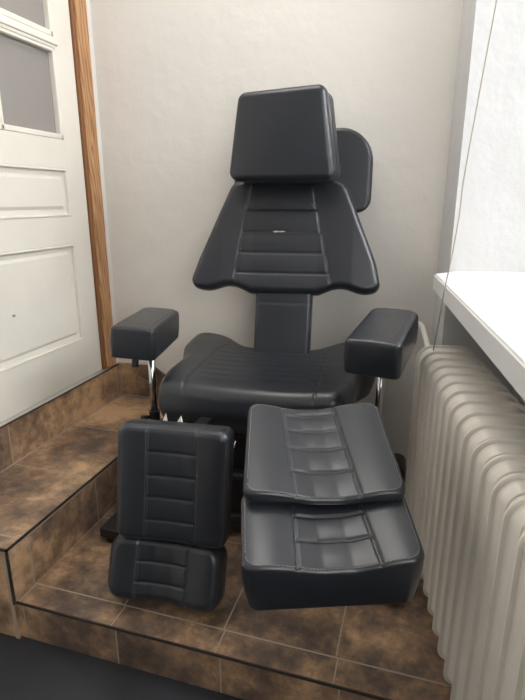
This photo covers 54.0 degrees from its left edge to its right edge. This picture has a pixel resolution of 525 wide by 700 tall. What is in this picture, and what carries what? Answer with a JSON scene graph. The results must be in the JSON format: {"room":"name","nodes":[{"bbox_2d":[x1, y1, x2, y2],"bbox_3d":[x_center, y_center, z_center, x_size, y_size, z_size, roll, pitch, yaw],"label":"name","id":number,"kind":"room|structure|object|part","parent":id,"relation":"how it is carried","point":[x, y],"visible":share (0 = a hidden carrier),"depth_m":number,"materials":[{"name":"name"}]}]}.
{"room":"service shop","nodes":[
{"label":"service shop","id":0,"kind":"room"},
{"bbox_2d":[0,0,118,425],"bbox_3d":[-1.389,-0.291,0.233,0.124,2.872,4.380,5,17,16],"label":"wall","id":1,"kind":"structure","parent":0,"point":[87,1],"depth_m":2.20,"materials":[{"name":"beige paint"}]},
{"bbox_2d":[0,0,101,422],"bbox_3d":[-0.893,-0.761,1.664,0.052,2.034,0.948,5,17,16],"label":"door","id":2,"kind":"structure","parent":1,"relation":"in","point":[49,333],"depth_m":1.92,"materials":[{"name":"beige paint"}]},
{"bbox_3d":[-0.843,-1.368,1.691,0.008,0.524,0.319,5,17,16],"label":"pane","id":3,"kind":"part","parent":2,"relation":"part of","materials":[{"name":"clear glass"}]},
{"bbox_3d":[-0.843,-0.927,1.820,0.008,0.315,0.319,5,17,16],"label":"pane","id":4,"kind":"part","parent":2,"relation":"part of","materials":[{"name":"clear glass"}]},
{"bbox_3d":[-0.896,-0.531,1.726,0.026,0.180,0.736,5,17,16],"label":"panel","id":5,"kind":"part","parent":2,"relation":"part of","materials":[{"name":"beige paint"}]},
{"bbox_3d":[-0.884,-0.530,1.722,0.015,0.180,0.736,5,17,16],"label":"moulding","id":6,"kind":"part","parent":2,"relation":"part of","materials":[{"name":"beige paint"}]},
{"bbox_3d":[-0.896,-0.144,1.839,0.026,0.405,0.736,5,17,16],"label":"panel","id":7,"kind":"part","parent":2,"relation":"part of","materials":[{"name":"beige paint"}]},
{"bbox_3d":[-0.884,-0.143,1.835,0.015,0.405,0.736,5,17,16],"label":"moulding","id":8,"kind":"part","parent":2,"relation":"part of","materials":[{"name":"beige paint"}]},
{"bbox_2d":[0,363,157,472],"bbox_3d":[-0.750,0.349,1.798,0.340,0.163,1.480,5,17,16],"label":"baseboard","id":9,"kind":"structure","parent":1,"relation":"attached to","point":[28,432],"depth_m":2.07,"materials":[{"name":"tile"}]},
{"bbox_2d":[68,0,115,368],"bbox_3d":[-0.744,-1.081,2.104,0.070,2.406,0.076,5,17,16],"label":"trim","id":10,"kind":"structure","parent":1,"relation":"attached to","point":[80,8],"depth_m":2.18,"materials":[{"name":"brown wood"}]},
{"bbox_2d":[0,633,243,699],"bbox_3d":[-0.223,1.374,-0.257,2.860,0.050,3.260,5,17,16],"label":"floor","id":11,"kind":"structure","parent":0,"point":[30,669],"depth_m":1.37,"materials":[{"name":"black paint"}]},
{"bbox_2d":[0,395,163,638],"bbox_3d":[-0.697,0.523,2.027,0.344,0.303,1.161,5,17,16],"label":"stair step","id":12,"kind":"structure","parent":11,"relation":"on","point":[53,496],"depth_m":1.73,"materials":[{"name":"tile"}]},
{"bbox_2d":[16,466,451,699],"bbox_3d":[0.251,0.688,1.782,1.640,0.123,1.150,5,17,16],"label":"step","id":13,"kind":"structure","parent":11,"relation":"on","point":[379,651],"depth_m":1.37,"materials":[{"name":"tile"}]},
{"bbox_2d":[100,84,424,612],"bbox_3d":[-0.052,-0.044,1.487,1.048,1.450,1.335,5,17,16],"label":"chair","id":14,"kind":"object","parent":13,"relation":"on","point":[270,443],"visible":1,"depth_m":1.42,"materials":[{"name":"black leather"}]},
{"bbox_3d":[-0.426,0.034,1.728,0.024,0.050,0.032,5,16,5],"label":"lever","id":15,"kind":"part","parent":14,"relation":"part of","materials":[{"name":"black plastic"}]},
{"bbox_3d":[-0.403,-0.065,1.815,0.154,0.108,0.339,5,16,5],"label":"armrest","id":16,"kind":"part","parent":14,"relation":"part of","materials":[{"name":"black leather"}]},
{"bbox_3d":[-0.417,0.242,1.838,0.035,0.020,0.023,-3,17,-11],"label":"clamp knob","id":17,"kind":"part","parent":14,"relation":"part of","materials":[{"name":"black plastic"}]},
{"bbox_3d":[-0.390,0.126,1.831,0.025,0.281,0.025,-13,21,-37],"label":"armrest post","id":18,"kind":"part","parent":14,"relation":"part of","materials":[{"name":"silver metal"}]},
{"bbox_2d":[108,534,227,612],"bbox_3d":[-0.265,0.614,1.446,0.331,0.183,0.102,4,-4,11],"label":"cushion","id":19,"kind":"object","parent":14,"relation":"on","point":[184,573],"depth_m":1.41,"materials":[{"name":"black leather"}]},
{"bbox_2d":[117,419,233,548],"bbox_3d":[-0.237,0.360,1.416,0.313,0.323,0.107,3,6,10],"label":"cushion","id":20,"kind":"object","parent":14,"relation":"on","point":[175,479],"depth_m":1.37,"materials":[{"name":"black leather"}]},
{"bbox_3d":[-0.193,0.397,1.599,0.046,0.364,0.328,5,17,16],"label":"leg rest arm","id":21,"kind":"part","parent":14,"relation":"part of","materials":[{"name":"black"}]},
{"bbox_3d":[0.033,0.099,1.836,0.520,0.260,0.460,3,17,11],"label":"seat frame","id":22,"kind":"part","parent":14,"relation":"part of","materials":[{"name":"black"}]},
{"bbox_3d":[0.030,0.104,1.848,0.745,0.168,0.599,3,19,11],"label":"seat","id":23,"kind":"part","parent":14,"relation":"part of","materials":[{"name":"black leather"}]},
{"bbox_3d":[0.077,-0.091,1.930,0.210,0.280,0.060,3,3,10],"label":"backrest stem","id":24,"kind":"part","parent":14,"relation":"part of","materials":[{"name":"black leather"}]},
{"bbox_3d":[0.086,-0.423,1.902,0.695,0.436,0.072,3,0,8],"label":"backrest","id":25,"kind":"part","parent":14,"relation":"part of","materials":[{"name":"black leather"}]},
{"bbox_2d":[243,403,405,504],"bbox_3d":[0.118,0.214,1.093,0.313,0.048,0.279,0,32,0],"label":"cushion","id":26,"kind":"object","parent":14,"relation":"on","point":[343,454],"depth_m":1.05,"materials":[{"name":"black leather"}]},
{"bbox_2d":[241,496,424,610],"bbox_3d":[0.121,0.373,0.978,0.319,0.136,0.185,-3,31,-1],"label":"cushion","id":27,"kind":"object","parent":14,"relation":"on","point":[311,551],"depth_m":0.91,"materials":[{"name":"black leather"}]},
{"bbox_3d":[0.358,0.147,1.574,0.025,0.314,0.025,11,19,32],"label":"armrest post","id":28,"kind":"part","parent":14,"relation":"part of","materials":[{"name":"silver metal"}]},
{"bbox_3d":[0.345,-0.029,1.463,0.154,0.101,0.309,8,24,24],"label":"armrest","id":29,"kind":"part","parent":14,"relation":"part of","materials":[{"name":"black leather"}]},
{"bbox_2d":[404,321,524,699],"bbox_3d":[0.543,0.398,1.393,0.185,0.655,1.516,2,16,7],"label":"radiator","id":30,"kind":"object","parent":13,"relation":"on","point":[464,495],"visible":0.91,"depth_m":1.08,"materials":[{"name":"metal"}]},
{"bbox_2d":[90,0,462,465],"bbox_3d":[0.185,-0.817,2.032,2.410,2.872,0.120,5,17,16],"label":"wall","id":31,"kind":"structure","parent":0,"point":[172,75],"depth_m":2.02,"materials":[{"name":"beige paint"}]},
{"bbox_2d":[117,362,165,397],"bbox_3d":[-0.346,0.254,2.441,0.740,0.342,0.013,5,17,16],"label":"baseboard","id":32,"kind":"structure","parent":31,"relation":"attached to","point":[135,380],"depth_m":2.48,"materials":[{"name":"stone"}]},
{"bbox_2d":[431,0,524,393],"bbox_3d":[0.967,-0.706,1.651,0.682,2.872,0.187,5,17,16],"label":"wall","id":33,"kind":"structure","parent":0,"point":[490,237],"depth_m":1.68,"materials":[{"name":"white paint"}]},
{"bbox_2d":[433,0,497,350],"bbox_3d":[0.531,-0.513,1.337,0.075,1.079,0.004,5,17,16],"label":"blind cord","id":34,"kind":"object","parent":33,"relation":"attached to","point":[496,0],"visible":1,"depth_m":1.35,"materials":[{"name":"beige plastic"}]},
{"bbox_2d":[433,271,524,400],"bbox_3d":[0.665,-0.038,1.075,0.570,0.055,1.658,5,17,16],"label":"window sill","id":35,"kind":"structure","parent":33,"relation":"attached to","point":[490,306],"depth_m":1.18,"materials":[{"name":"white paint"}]}
]}

